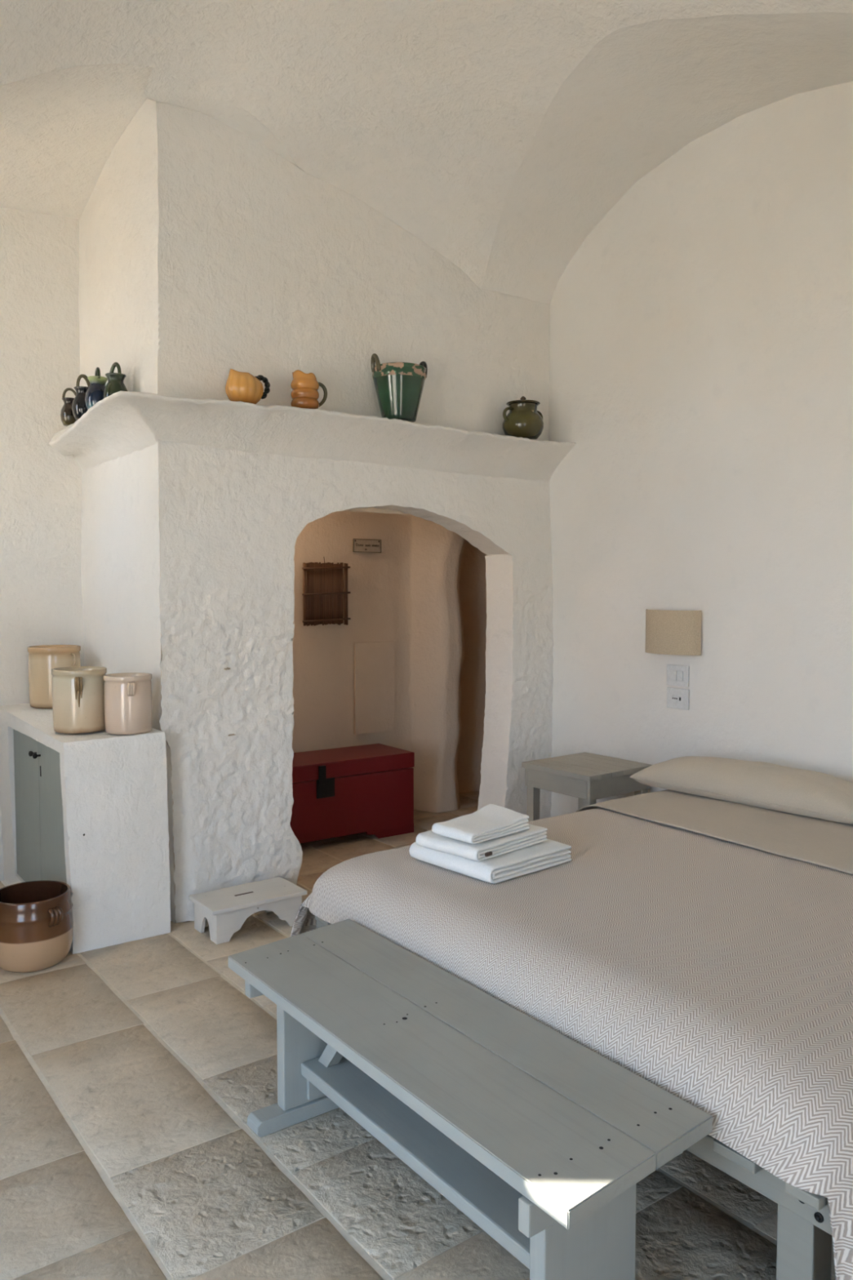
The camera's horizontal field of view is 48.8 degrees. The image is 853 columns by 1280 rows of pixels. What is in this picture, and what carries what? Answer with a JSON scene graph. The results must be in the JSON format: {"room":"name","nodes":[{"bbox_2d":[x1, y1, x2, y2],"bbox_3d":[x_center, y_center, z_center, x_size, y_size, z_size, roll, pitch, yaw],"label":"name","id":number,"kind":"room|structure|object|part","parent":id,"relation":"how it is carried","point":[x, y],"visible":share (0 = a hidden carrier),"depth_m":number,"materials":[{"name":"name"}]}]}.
{"room":"traditional dwelling","nodes":[
{"label":"traditional dwelling","id":0,"kind":"room"},
{"bbox_2d":[0,208,84,703],"bbox_3d":[-2.676,-0.527,4.777,2.116,3.731,0.020,-2,4,-36],"label":"wall","id":1,"kind":"structure","parent":0,"point":[42,575],"depth_m":5.14,"materials":[{"name":"white paint"}]},
{"bbox_2d":[1,66,480,310],"bbox_3d":[-1.491,-1.126,6.678,6.200,5.000,0.200,-2,4,-36],"label":"wall","id":2,"kind":"structure","parent":0,"point":[69,66],"depth_m":6.26,"materials":[{"name":"paint"}]},
{"bbox_2d":[77,67,553,922],"bbox_3d":[-0.579,-0.686,5.556,2.607,3.966,1.436,-2,4,-36],"label":"wall","id":3,"kind":"structure","parent":0,"point":[261,264],"depth_m":4.70,"materials":[{"name":"white paint"}]},
{"bbox_2d":[0,62,170,218],"bbox_3d":[-2.301,-2.114,4.150,2.078,0.796,1.359,-2,4,-36],"label":"ceiling","id":4,"kind":"structure","parent":3,"relation":"attached to","point":[60,129],"depth_m":4.47,"materials":[{"name":"white paint"}]},
{"bbox_2d":[48,388,575,480],"bbox_3d":[-0.604,-1.053,5.412,2.804,0.237,1.498,-2,4,-36],"label":"mantel shelf","id":5,"kind":"object","parent":3,"relation":"attached to","point":[124,421],"visible":0.98,"depth_m":4.72,"materials":[{"name":"white paint"}]},
{"bbox_2d":[60,387,76,426],"bbox_3d":[-1.885,-1.232,4.974,0.100,0.200,0.099,-2,4,-36],"label":"jug","id":6,"kind":"object","parent":5,"relation":"on","point":[67,416],"visible":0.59,"depth_m":4.94,"materials":[{"name":"brown ceramic"}]},
{"bbox_3d":[-1.880,-1.276,4.974,0.089,0.111,0.018,-2,4,-26],"label":"handle","id":7,"kind":"part","parent":6,"relation":"part of","materials":[{"name":"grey ceramic"}]},
{"bbox_2d":[71,373,89,418],"bbox_3d":[-1.743,-1.236,4.780,0.114,0.233,0.114,-2,4,-36],"label":"jug","id":8,"kind":"object","parent":5,"relation":"on","point":[79,404],"visible":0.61,"depth_m":4.74,"materials":[{"name":"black ceramic"}]},
{"bbox_3d":[-1.739,-1.288,4.784,0.020,0.131,0.105,2,4,28],"label":"handle","id":9,"kind":"part","parent":8,"relation":"part of","materials":[{"name":"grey ceramic"}]},
{"bbox_2d":[84,364,107,407],"bbox_3d":[-1.607,-1.229,4.597,0.121,0.226,0.124,-2,4,-36],"label":"jug","id":10,"kind":"object","parent":5,"relation":"on","point":[95,390],"visible":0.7,"depth_m":4.55,"materials":[{"name":"blue ceramic"}]},
{"bbox_3d":[-1.609,-1.284,4.599,0.017,0.117,0.114,-2,4,-26],"label":"handle","id":11,"kind":"part","parent":10,"relation":"part of","materials":[{"name":"green ceramic"}]},
{"bbox_2d":[102,360,127,397],"bbox_3d":[-1.488,-1.225,4.502,0.118,0.228,0.118,-1,3,-18],"label":"jug","id":12,"kind":"object","parent":5,"relation":"on","point":[115,382],"visible":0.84,"depth_m":4.46,"materials":[{"name":"green ceramic"}]},
{"bbox_3d":[-1.493,-1.278,4.505,0.111,0.123,0.016,3,4,43],"label":"handle","id":13,"kind":"part","parent":12,"relation":"part of","materials":[{"name":"green ceramic"}]},
{"bbox_2d":[225,367,270,402],"bbox_3d":[-0.853,-1.195,4.423,0.178,0.156,0.191,1,3,17],"label":"jug","id":14,"kind":"object","parent":5,"relation":"on","point":[240,384],"visible":0.89,"depth_m":4.36,"materials":[{"name":"ceramic"}]},
{"bbox_3d":[-0.783,-1.207,4.463,0.085,0.114,0.028,-2,4,-32],"label":"twisted handle","id":15,"kind":"part","parent":14,"relation":"part of","materials":[{"name":"black ceramic"}]},
{"bbox_2d":[290,370,327,408],"bbox_3d":[-0.579,-1.216,4.615,0.173,0.183,0.140,0,3,0],"label":"jug","id":16,"kind":"object","parent":5,"relation":"on","point":[304,393],"visible":0.88,"depth_m":4.56,"materials":[{"name":"orange ceramic"}]},
{"bbox_3d":[-0.523,-1.209,4.662,0.067,0.128,0.021,-2,4,-32],"label":"handle","id":17,"kind":"part","parent":16,"relation":"part of","materials":[{"name":"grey ceramic"}]},
{"bbox_2d":[370,354,427,422],"bbox_3d":[-0.143,-1.310,4.925,0.282,0.330,0.282,0,3,8],"label":"vase","id":18,"kind":"object","parent":5,"relation":"on","point":[398,386],"visible":0.92,"depth_m":4.83,"materials":[{"name":"ceramic"}]},
{"bbox_3d":[-0.263,-1.424,4.840,0.037,0.094,0.082,-2,4,-33],"label":"ring handle","id":19,"kind":"part","parent":18,"relation":"part of","materials":[{"name":"grey ceramic"}]},
{"bbox_3d":[-0.024,-1.433,4.998,0.037,0.094,0.082,-2,4,-33],"label":"ring handle","id":20,"kind":"part","parent":18,"relation":"part of","materials":[{"name":"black ceramic"}]},
{"bbox_2d":[502,395,543,439],"bbox_3d":[0.561,-1.291,5.460,0.240,0.250,0.240,0,3,8],"label":"lidded pot","id":21,"kind":"object","parent":5,"relation":"on","point":[523,419],"visible":0.98,"depth_m":5.38,"materials":[{"name":"green ceramic"}]},
{"bbox_3d":[0.469,-1.297,5.399,0.071,0.089,0.023,-2,4,-33],"label":"handle","id":22,"kind":"part","parent":21,"relation":"part of","materials":[{"name":"green ceramic"}]},
{"bbox_3d":[0.561,-1.390,5.454,0.196,0.051,0.196,-2,4,-33],"label":"lid","id":23,"kind":"part","parent":21,"relation":"part of","materials":[{"name":"green ceramic"}]},
{"bbox_2d":[160,483,487,813],"bbox_3d":[-0.079,0.072,6.310,3.876,2.362,1.316,-2,4,-36],"label":"wall","id":24,"kind":"structure","parent":0,"point":[424,593],"depth_m":6.66,"materials":[{"name":"beige paint"}]},
{"bbox_2d":[302,558,351,626],"bbox_3d":[-0.668,-0.324,6.234,0.362,0.457,0.041,-2,4,-36],"label":"panel","id":25,"kind":"object","parent":24,"relation":"attached to","point":[322,594],"visible":1,"depth_m":6.23,"materials":[{"name":"brown wood"}]},
{"bbox_2d":[352,538,381,552],"bbox_3d":[-0.408,-0.645,6.443,0.226,0.090,0.016,-2,4,-36],"label":"wall sign","id":26,"kind":"object","parent":24,"relation":"attached to","point":[360,545],"visible":1,"depth_m":6.44,"materials":[{"name":"beige ceramic"}]},
{"bbox_2d":[354,640,395,734],"bbox_3d":[-0.359,0.329,6.541,0.330,0.630,0.020,-2,4,-36],"label":"hatch","id":27,"kind":"object","parent":24,"relation":"attached to","point":[375,661],"visible":1,"depth_m":6.53,"materials":[{"name":"beige paint"}]},
{"bbox_2d":[169,507,513,893],"bbox_3d":[0.311,0.100,5.796,3.930,2.350,0.001,-2,4,-36],"label":"wall","id":28,"kind":"structure","parent":0,"point":[362,509],"depth_m":5.29,"materials":[{"name":"beige paint"}]},
{"bbox_2d":[0,791,835,1279],"bbox_3d":[0.401,1.509,2.997,7.500,0.151,8.200,-2,4,-36],"label":"floor","id":29,"kind":"structure","parent":0,"point":[133,1073],"depth_m":2.62,"materials":[{"name":"tile"}]},
{"bbox_2d":[0,880,73,973],"bbox_3d":[-1.685,1.224,4.014,0.332,0.305,0.332,-1,3,-11],"label":"pot","id":30,"kind":"object","parent":29,"relation":"on","point":[37,919],"visible":1,"depth_m":3.89,"materials":[{"name":"brown ceramic"}]},
{"bbox_3d":[-1.544,1.155,3.909,0.046,0.080,0.054,2,4,35],"label":"handle","id":31,"kind":"part","parent":30,"relation":"part of","materials":[{"name":"brown ceramic"}]},
{"bbox_2d":[0,702,171,954],"bbox_3d":[-1.758,0.852,4.715,0.479,0.970,1.303,-2,4,-36],"label":"cabinet","id":32,"kind":"object","parent":29,"relation":"on","point":[87,812],"depth_m":4.25,"materials":[{"name":"white paint"}]},
{"bbox_3d":[-1.987,0.846,4.703,0.022,0.771,0.490,-2,4,-36],"label":"door","id":33,"kind":"part","parent":32,"relation":"part of","materials":[{"name":"grey paint"}]},
{"bbox_3d":[-1.885,0.543,4.500,0.035,0.028,0.028,-2,4,-36],"label":"knob","id":34,"kind":"part","parent":32,"relation":"part of","materials":[{"name":"black metal"}]},
{"bbox_3d":[-1.842,0.547,4.440,0.035,0.028,0.028,-2,4,-36],"label":"knob","id":35,"kind":"part","parent":32,"relation":"part of","materials":[{"name":"black metal"}]},
{"bbox_3d":[-1.706,0.868,4.322,0.022,0.771,0.450,-2,4,-36],"label":"door","id":36,"kind":"part","parent":32,"relation":"part of","materials":[{"name":"grey paint"}]},
{"bbox_2d":[27,644,80,708],"bbox_3d":[-1.998,0.192,5.057,0.266,0.322,0.277,-2,4,-36],"label":"crock","id":37,"kind":"object","parent":32,"relation":"on","point":[42,658],"visible":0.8,"depth_m":4.94,"materials":[{"name":"ceramic"}]},
{"bbox_3d":[-1.872,0.105,4.992,0.032,0.075,0.013,2,4,26],"label":"handle","id":38,"kind":"part","parent":37,"relation":"part of","materials":[{"name":"ceramic"}]},
{"bbox_2d":[51,666,106,733],"bbox_3d":[-1.600,0.272,4.341,0.241,0.286,0.241,2,4,31],"label":"crock","id":39,"kind":"object","parent":32,"relation":"on","point":[77,691],"visible":0.98,"depth_m":4.24,"materials":[{"name":"beige ceramic"}]},
{"bbox_3d":[-1.560,0.198,4.216,0.036,0.068,0.032,-1,3,-18],"label":"handle","id":40,"kind":"part","parent":39,"relation":"part of","materials":[{"name":"brown ceramic"}]},
{"bbox_2d":[103,672,152,734],"bbox_3d":[-1.368,0.290,4.314,0.212,0.262,0.212,1,3,20],"label":"crock","id":41,"kind":"object","parent":32,"relation":"on","point":[128,703],"visible":1,"depth_m":4.23,"materials":[{"name":"ceramic"}]},
{"bbox_3d":[-1.320,0.222,4.206,0.034,0.064,0.032,-1,4,-24],"label":"handle","id":42,"kind":"part","parent":41,"relation":"part of","materials":[{"name":"ceramic"}]},
{"bbox_2d":[188,876,306,944],"bbox_3d":[-0.840,1.273,4.440,0.480,0.161,0.275,-2,4,-37],"label":"step stool","id":43,"kind":"object","parent":29,"relation":"on","point":[225,910],"visible":0.96,"depth_m":4.37,"materials":[{"name":"white paint"}]},
{"bbox_2d":[289,743,414,843],"bbox_3d":[-0.737,1.005,5.928,1.318,0.528,0.447,-2,4,-35],"label":"chest","id":44,"kind":"object","parent":29,"relation":"on","point":[369,788],"visible":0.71,"depth_m":5.89,"materials":[{"name":"paint"}]},
{"bbox_3d":[-0.616,0.905,5.749,0.124,0.117,0.008,-2,4,-35],"label":"hasp plate","id":45,"kind":"part","parent":44,"relation":"part of","materials":[{"name":"black metal"}]},
{"bbox_3d":[-0.741,0.791,5.921,1.318,0.099,0.434,-2,4,-35],"label":"lid","id":46,"kind":"part","parent":44,"relation":"part of","materials":[{"name":"red paint"}]},
{"bbox_2d":[228,919,712,1279],"bbox_3d":[-0.016,1.236,2.506,0.515,0.451,1.552,-2,4,-36],"label":"bench","id":47,"kind":"object","parent":29,"relation":"on","point":[544,1141],"visible":1,"depth_m":2.26,"materials":[{"name":"grey paint"}]},
{"bbox_3d":[-0.325,1.212,2.881,0.275,0.366,0.045,-2,4,-36],"label":"leg","id":48,"kind":"part","parent":47,"relation":"part of","materials":[{"name":"grey paint"}]},
{"bbox_3d":[0.335,1.262,1.990,0.275,0.366,0.045,-2,4,-36],"label":"leg","id":49,"kind":"part","parent":47,"relation":"part of","materials":[{"name":"grey paint"}]},
{"bbox_2d":[315,915,831,1279],"bbox_3d":[1.117,1.132,3.426,2.363,0.555,2.097,-2,4,-36],"label":"bed","id":50,"kind":"object","parent":29,"relation":"on","point":[804,1233],"visible":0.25,"depth_m":2.01,"materials":[{"name":"grey paint"}]},
{"bbox_2d":[289,807,852,1279],"bbox_3d":[0.742,1.118,3.192,1.555,0.569,2.412,-2,4,-36],"label":"blanket","id":51,"kind":"object","parent":50,"relation":"on","point":[717,973],"visible":0.78,"depth_m":2.63,"materials":[{"name":"beige fabric"}]},
{"bbox_2d":[408,838,571,884],"bbox_3d":[0.234,0.784,3.485,0.434,0.066,0.426,-3,4,-41],"label":"folded towel","id":52,"kind":"object","parent":51,"relation":"on","point":[549,853],"visible":0.61,"depth_m":3.33,"materials":[{"name":"white fabric"}]},
{"bbox_2d":[415,823,547,861],"bbox_3d":[0.206,0.725,3.466,0.308,0.053,0.404,3,5,44],"label":"folded towel","id":53,"kind":"object","parent":52,"relation":"on","point":[488,849],"visible":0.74,"depth_m":3.35,"materials":[{"name":"white fabric"}]},
{"bbox_2d":[431,804,529,844],"bbox_3d":[0.198,0.668,3.427,0.313,0.063,0.204,-3,4,-43],"label":"folded towel","id":54,"kind":"object","parent":53,"relation":"on","point":[491,821],"visible":1,"depth_m":3.39,"materials":[{"name":"white fabric"}]},
{"bbox_2d":[575,789,852,874],"bbox_3d":[1.675,0.866,3.822,0.939,0.172,2.222,-2,4,-36],"label":"sheet","id":55,"kind":"object","parent":50,"relation":"on","point":[815,841],"visible":0.65,"depth_m":3.95,"materials":[{"name":"beige fabric"}]},
{"bbox_2d":[629,755,852,824],"bbox_3d":[1.562,0.662,4.430,0.410,0.160,1.200,-3,4,-40],"label":"pillow","id":56,"kind":"object","parent":55,"relation":"on","point":[802,792],"visible":1,"depth_m":4.28,"materials":[{"name":"fabric"}]},
{"bbox_3d":[0.814,1.347,2.028,0.075,0.282,0.085,-2,4,-36],"label":"leg","id":57,"kind":"part","parent":50,"relation":"part of","materials":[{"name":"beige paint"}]},
{"bbox_2d":[521,752,651,821],"bbox_3d":[0.896,0.997,5.264,0.518,0.618,0.510,-3,4,-38],"label":"nightstand","id":58,"kind":"object","parent":29,"relation":"on","point":[588,777],"visible":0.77,"depth_m":5.12,"materials":[{"name":"grey paint"}]},
{"bbox_3d":[0.602,1.011,5.303,0.052,0.587,0.052,-3,4,-38],"label":"leg","id":59,"kind":"part","parent":58,"relation":"part of","materials":[{"name":"grey paint"}]},
{"bbox_3d":[0.933,0.996,5.560,0.052,0.587,0.052,-3,4,-38],"label":"leg","id":60,"kind":"part","parent":58,"relation":"part of","materials":[{"name":"grey paint"}]},
{"bbox_3d":[0.860,1.029,4.972,0.052,0.587,0.052,-3,4,-38],"label":"leg","id":61,"kind":"part","parent":58,"relation":"part of","materials":[{"name":"grey paint"}]},
{"bbox_3d":[1.191,1.015,5.230,0.052,0.587,0.052,-3,4,-38],"label":"leg","id":62,"kind":"part","parent":58,"relation":"part of","materials":[{"name":"grey paint"}]},
{"bbox_2d":[0,0,852,289],"bbox_3d":[0.189,-2.107,1.474,5.036,1.426,6.170,-2,4,-36],"label":"ceiling","id":63,"kind":"structure","parent":0,"point":[427,113],"depth_m":4.21,"materials":[{"name":"white paint"}]},
{"bbox_2d":[546,80,852,817],"bbox_3d":[2.606,-0.645,3.324,0.063,4.129,6.310,-2,4,-36],"label":"wall","id":64,"kind":"structure","parent":0,"point":[700,332],"depth_m":4.81,"materials":[{"name":"paint"}]},
{"bbox_2d":[483,10,852,303],"bbox_3d":[2.197,-2.182,2.972,1.134,0.630,6.159,-2,4,-36],"label":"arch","id":65,"kind":"structure","parent":64,"relation":"attached to","point":[642,92],"depth_m":4.50,"materials":[{"name":"paint"}]},
{"bbox_2d":[644,608,701,655],"bbox_3d":[1.306,-0.044,5.067,0.130,0.236,0.364,-2,4,-36],"label":"wall lamp","id":66,"kind":"object","parent":64,"relation":"attached to","point":[678,633],"visible":1,"depth_m":4.97,"materials":[{"name":"fabric"}]},
{"bbox_2d":[666,687,688,710],"bbox_3d":[1.359,0.317,5.090,0.016,0.112,0.144,-2,4,-36],"label":"wall socket","id":67,"kind":"object","parent":64,"relation":"attached to","point":[677,698],"visible":1,"depth_m":5.08,"materials":[{"name":"white plastic"}]},
{"bbox_2d":[671,693,680,702],"bbox_3d":[1.351,0.317,5.090,0.004,0.048,0.062,-2,4,-36],"label":"socket","id":68,"kind":"object","parent":67,"relation":"attached to","point":[675,698],"depth_m":5.09,"materials":[{"name":"white plastic"}]},
{"bbox_2d":[666,664,688,687],"bbox_3d":[1.358,0.193,5.084,0.017,0.112,0.144,-2,4,-36],"label":"light switch","id":69,"kind":"object","parent":64,"relation":"attached to","point":[677,675],"visible":1,"depth_m":5.08,"materials":[{"name":"white plastic"}]}
]}

